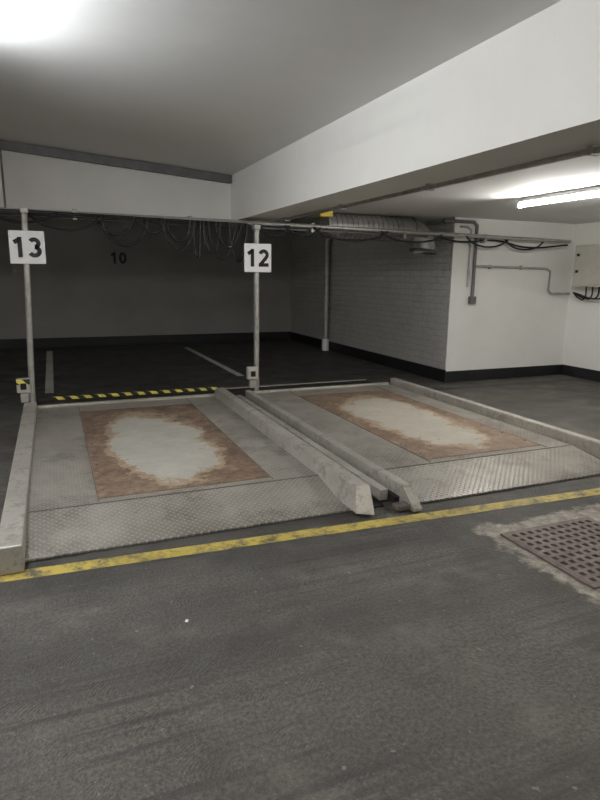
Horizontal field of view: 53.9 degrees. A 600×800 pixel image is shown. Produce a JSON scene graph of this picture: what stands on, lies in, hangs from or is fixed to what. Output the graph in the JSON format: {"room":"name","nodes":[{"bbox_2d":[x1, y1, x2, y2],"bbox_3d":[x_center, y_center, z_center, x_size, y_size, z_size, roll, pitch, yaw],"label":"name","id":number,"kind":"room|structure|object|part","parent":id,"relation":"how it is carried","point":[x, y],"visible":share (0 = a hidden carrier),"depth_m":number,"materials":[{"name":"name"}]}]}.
{"room":"parking garage","nodes":[
{"label":"parking garage","id":0,"kind":"room"},
{"bbox_2d":[0,217,291,338],"bbox_3d":[-6.499,-2.901,12.122,13.920,3.700,0.200,-4,13,-22],"label":"wall","id":1,"kind":"structure","parent":0,"point":[159,289],"depth_m":13.28,"materials":[{"name":"paint"}]},
{"bbox_2d":[111,252,126,263],"bbox_3d":[-4.000,-3.134,13.016,0.333,0.250,0.001,-4,13,-22],"label":"number","id":2,"kind":"object","parent":1,"relation":"attached to","point":[113,254],"depth_m":13.03,"materials":[{"name":"black paint"}]},
{"bbox_2d":[0,331,290,348],"bbox_3d":[-6.476,-1.168,12.386,13.520,0.200,0.020,-4,13,-22],"label":"baseboard","id":3,"kind":"structure","parent":1,"relation":"attached to","point":[214,337],"depth_m":13.52,"materials":[{"name":"black paint"}]},
{"bbox_2d":[0,0,560,174],"bbox_3d":[-3.173,-1.847,-0.057,10.350,1.034,13.050,-4,13,-22],"label":"ceiling","id":4,"kind":"structure","parent":0,"point":[215,86],"depth_m":3.90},
{"bbox_2d":[0,147,6,207],"bbox_3d":[-3.298,-2.436,6.530,0.060,0.743,0.390,-4,13,-22],"label":"rod","id":5,"kind":"object","parent":4,"relation":"hanging from","point":[1,162],"visible":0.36,"depth_m":6.66,"materials":[{"name":"metal"}]},
{"bbox_2d":[0,150,230,220],"bbox_3d":[-5.753,-2.871,6.021,10.300,1.610,0.400,-4,13,-22],"label":"cross beam","id":6,"kind":"structure","parent":4,"relation":"attached to","point":[30,181],"depth_m":7.27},
{"bbox_2d":[0,140,231,183],"bbox_3d":[-5.613,-2.907,5.790,10.190,0.818,0.090,-4,13,-22],"label":"cable tray","id":7,"kind":"object","parent":4,"relation":"attached to","point":[5,145],"visible":1,"depth_m":7.16,"materials":[{"name":"grey metal"}]},
{"bbox_2d":[231,0,599,224],"bbox_3d":[1.722,-1.972,2.185,0.500,1.610,13.400,-4,13,-22],"label":"beam","id":8,"kind":"structure","parent":4,"relation":"attached to","point":[530,91],"depth_m":3.54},
{"bbox_2d":[279,145,599,221],"bbox_3d":[2.026,-1.224,2.310,0.272,0.201,12.700,-4,13,-22],"label":"conduit","id":9,"kind":"object","parent":8,"relation":"attached to","point":[592,150],"visible":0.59,"depth_m":4.03,"materials":[{"name":"metal"}]},
{"bbox_2d":[0,339,599,799],"bbox_3d":[-1.768,0.795,4.352,16.300,0.200,19.300,-4,13,-22],"label":"floor","id":10,"kind":"structure","parent":0,"point":[444,658],"depth_m":2.59,"materials":[{"name":"concrete"}]},
{"bbox_2d":[8,207,45,402],"bbox_3d":[-2.968,-0.946,6.497,0.398,2.251,0.185,-4,13,-22],"label":"post","id":11,"kind":"object","parent":10,"relation":"on","point":[26,247],"visible":0.95,"depth_m":6.40,"materials":[{"name":"metal"}]},
{"bbox_2d":[20,393,28,402],"bbox_3d":[-3.086,-0.027,6.611,0.080,0.100,0.070,-4,13,-22],"label":"switch","id":12,"kind":"object","parent":11,"relation":"attached to","point":[24,396],"depth_m":6.58,"materials":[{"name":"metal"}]},
{"bbox_3d":[-2.933,-1.642,6.346,0.350,0.344,0.008,-4,13,-22],"label":"sign panel","id":13,"kind":"part","parent":11,"relation":"part of","materials":[{"name":"white metal"}]},
{"bbox_2d":[45,351,53,392],"bbox_3d":[-4.280,-0.554,10.083,0.110,0.001,4.700,-4,13,-22],"label":"parking line","id":14,"kind":"object","parent":10,"relation":"on","point":[49,384],"visible":1,"depth_m":9.45,"materials":[{"name":"paint"}]},
{"bbox_2d":[0,387,374,574],"bbox_3d":[-1.294,0.388,5.307,2.290,0.200,3.898,-4,13,-22],"label":"platform","id":15,"kind":"object","parent":10,"relation":"on","point":[85,477],"visible":1,"depth_m":4.39,"materials":[{"name":"metal"}]},
{"bbox_3d":[-0.289,0.316,5.684,0.139,0.192,3.838,-4,13,-22],"label":"rail","id":16,"kind":"part","parent":15,"relation":"part of","materials":[{"name":"metal"}]},
{"bbox_2d":[36,379,372,404],"bbox_3d":[-1.035,-0.095,7.969,4.700,0.055,0.680,-4,13,-22],"label":"channel","id":17,"kind":"object","parent":10,"relation":"on","point":[204,390],"visible":0.52,"depth_m":7.95,"materials":[{"name":"metal"}]},
{"bbox_2d":[183,347,243,375],"bbox_3d":[-1.741,-0.778,11.276,0.170,0.001,4.002,-4,13,-22],"label":"parking line","id":18,"kind":"object","parent":10,"relation":"on","point":[187,348],"visible":1,"depth_m":10.88,"materials":[{"name":"paint"}]},
{"bbox_2d":[244,224,270,390],"bbox_3d":[-0.552,-1.097,7.505,0.336,2.180,0.172,-9,15,-39],"label":"post","id":19,"kind":"object","parent":10,"relation":"on","point":[257,257],"visible":0.94,"depth_m":7.39,"materials":[{"name":"metal"}]},
{"bbox_2d":[248,379,255,387],"bbox_3d":[-0.619,-0.212,7.616,0.080,0.100,0.070,-4,13,-22],"label":"switch","id":20,"kind":"object","parent":19,"relation":"attached to","point":[251,382],"depth_m":7.59,"materials":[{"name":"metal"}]},
{"bbox_3d":[-0.525,-1.767,7.339,0.350,0.344,0.008,-4,13,-22],"label":"sign panel","id":21,"kind":"part","parent":19,"relation":"part of","materials":[{"name":"white metal"}]},
{"bbox_2d":[0,488,599,581],"bbox_3d":[0.151,0.836,3.767,11.005,0.001,0.630,-4,13,-22],"label":"yellow line","id":22,"kind":"object","parent":10,"relation":"on","point":[154,555],"depth_m":3.65,"materials":[{"name":"paint"}]},
{"bbox_2d":[372,497,383,507],"bbox_3d":[-0.179,0.392,5.824,0.140,0.012,3.700,-4,13,-22],"label":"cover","id":23,"kind":"object","parent":10,"relation":"on","point":[376,504],"visible":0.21,"depth_m":4.19,"materials":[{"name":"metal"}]},
{"bbox_2d":[236,378,599,511],"bbox_3d":[1.020,0.227,6.225,2.379,0.184,3.948,-4,13,-22],"label":"platform","id":24,"kind":"object","parent":10,"relation":"on","point":[413,444],"visible":0.94,"depth_m":5.47,"materials":[{"name":"metal"}]},
{"bbox_3d":[-0.087,0.331,5.894,0.070,0.085,3.620,-4,13,-22],"label":"rail","id":25,"kind":"part","parent":24,"relation":"part of","materials":[{"name":"metal"}]},
{"bbox_3d":[0.047,0.307,5.879,0.070,0.140,3.740,-4,13,-22],"label":"rail","id":26,"kind":"part","parent":24,"relation":"part of","materials":[{"name":"metal"}]},
{"bbox_3d":[2.075,0.151,6.623,0.119,0.177,3.888,-4,13,-22],"label":"rail","id":27,"kind":"part","parent":24,"relation":"part of","materials":[{"name":"metal"}]},
{"bbox_2d":[434,379,582,389],"bbox_3d":[3.051,-0.229,8.940,3.202,0.001,0.160,-4,13,-22],"label":"strip","id":28,"kind":"object","parent":10,"relation":"on","point":[577,379],"visible":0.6,"depth_m":8.98,"materials":[{"name":"black paint"}]},
{"bbox_2d":[501,517,599,589],"bbox_3d":[1.747,0.893,3.554,0.740,0.015,0.710,-4,13,-22],"label":"drain grate","id":29,"kind":"object","parent":10,"relation":"on","point":[572,546],"visible":1,"depth_m":3.58,"materials":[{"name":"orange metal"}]},
{"bbox_3d":[1.617,0.828,3.861,0.740,0.013,0.030,-4,13,-22],"label":"frame","id":30,"kind":"part","parent":29,"relation":"part of","materials":[{"name":"grey metal"}]},
{"bbox_3d":[1.419,0.919,3.420,0.030,0.013,0.650,-4,13,-22],"label":"frame","id":31,"kind":"part","parent":29,"relation":"part of","materials":[{"name":"grey metal"}]},
{"bbox_3d":[1.877,0.961,3.247,0.740,0.013,0.030,-4,13,-22],"label":"frame","id":32,"kind":"part","parent":29,"relation":"part of","materials":[{"name":"grey metal"}]},
{"bbox_2d":[291,216,453,369],"bbox_3d":[1.157,-2.728,11.721,0.300,3.700,6.450,-4,13,-22],"label":"wall","id":33,"kind":"structure","parent":0,"point":[385,299],"depth_m":10.82,"materials":[{"name":"white brick"}]},
{"bbox_2d":[322,239,331,350],"bbox_3d":[0.577,-2.599,12.528,0.178,3.100,0.152,-4,13,-22],"label":"downpipe","id":34,"kind":"object","parent":33,"relation":"attached to","point":[327,242],"visible":0.83,"depth_m":12.55,"materials":[{"name":"metal"}]},
{"bbox_2d":[290,332,445,381],"bbox_3d":[1.001,-0.996,12.003,0.015,0.190,6.460,-4,13,-22],"label":"baseboard","id":35,"kind":"structure","parent":33,"relation":"attached to","point":[430,372],"depth_m":10.88,"materials":[{"name":"black paint"}]},
{"bbox_2d":[315,155,599,223],"bbox_3d":[4.341,-1.589,3.267,5.100,0.150,13.200,-4,13,-22],"label":"ceiling","id":36,"kind":"structure","parent":0,"point":[495,197],"depth_m":6.69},
{"bbox_2d":[318,211,332,216],"bbox_3d":[0.327,-2.404,7.547,0.180,0.119,0.080,-4,13,-22],"label":"lamp","id":37,"kind":"object","parent":36,"relation":"attached to","point":[330,213],"visible":0.49,"depth_m":7.52,"materials":[{"name":"yellow plastic"}]},
{"bbox_2d":[320,213,437,254],"bbox_3d":[1.194,-2.379,8.496,1.832,0.528,0.428,-4,13,-22],"label":"ventilation duct","id":38,"kind":"object","parent":36,"relation":"attached to","point":[351,220],"visible":0.78,"depth_m":8.34,"materials":[{"name":"metal"}]},
{"bbox_2d":[516,186,599,207],"bbox_3d":[2.664,-2.019,5.841,0.060,0.095,1.400,-4,13,-22],"label":"fluorescent light","id":39,"kind":"object","parent":36,"relation":"attached to","point":[520,202],"visible":1,"depth_m":5.93,"materials":[{"name":"white plastic"}]},
{"bbox_2d":[462,218,575,369],"bbox_3d":[3.452,-2.199,9.347,2.080,3.700,0.200,-4,13,-22],"label":"wall front face","id":40,"kind":"structure","parent":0,"point":[514,320],"depth_m":9.37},
{"bbox_2d":[0,207,570,262],"bbox_3d":[-2.928,-1.867,6.444,15.501,0.611,0.231,-4,13,-22],"label":"hanging cables","id":41,"kind":"object","parent":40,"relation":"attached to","point":[43,215],"visible":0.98,"depth_m":7.21,"materials":[{"name":"rubber"}]},
{"bbox_2d":[444,364,562,382],"bbox_3d":[3.336,-0.436,9.538,2.395,0.170,0.015,-4,13,-22],"label":"baseboard","id":42,"kind":"structure","parent":40,"relation":"attached to","point":[529,371],"depth_m":9.50,"materials":[{"name":"black paint"}]},
{"bbox_2d":[443,219,569,303],"bbox_3d":[3.252,-2.108,9.111,2.560,1.216,0.070,-4,13,-22],"label":"conduit","id":43,"kind":"object","parent":40,"relation":"attached to","point":[471,299],"depth_m":8.88,"materials":[{"name":"grey metal"}]},
{"bbox_2d":[562,222,599,370],"bbox_3d":[6.887,-1.058,4.156,0.200,3.700,12.650,-4,13,-22],"label":"wall","id":44,"kind":"structure","parent":0,"point":[581,348],"depth_m":9.51,"materials":[{"name":"white paint"}]},
{"bbox_2d":[562,364,599,381],"bbox_3d":[6.813,0.699,4.375,0.015,0.170,12.414,-4,13,-22],"label":"baseboard","id":45,"kind":"structure","parent":44,"relation":"attached to","point":[594,375],"depth_m":9.61,"materials":[{"name":"black paint"}]},
{"bbox_2d":[572,244,599,299],"bbox_3d":[4.534,-1.955,9.087,0.309,0.845,0.806,-4,13,-22],"label":"electrical box","id":46,"kind":"object","parent":44,"relation":"attached to","point":[586,272],"visible":1,"depth_m":9.05,"materials":[{"name":"beige metal"}]},
{"bbox_3d":[4.433,-2.040,8.967,0.015,0.570,0.640,-4,13,-22],"label":"cabinet door","id":47,"kind":"part","parent":46,"relation":"part of","materials":[{"name":"beige metal"}]}
]}

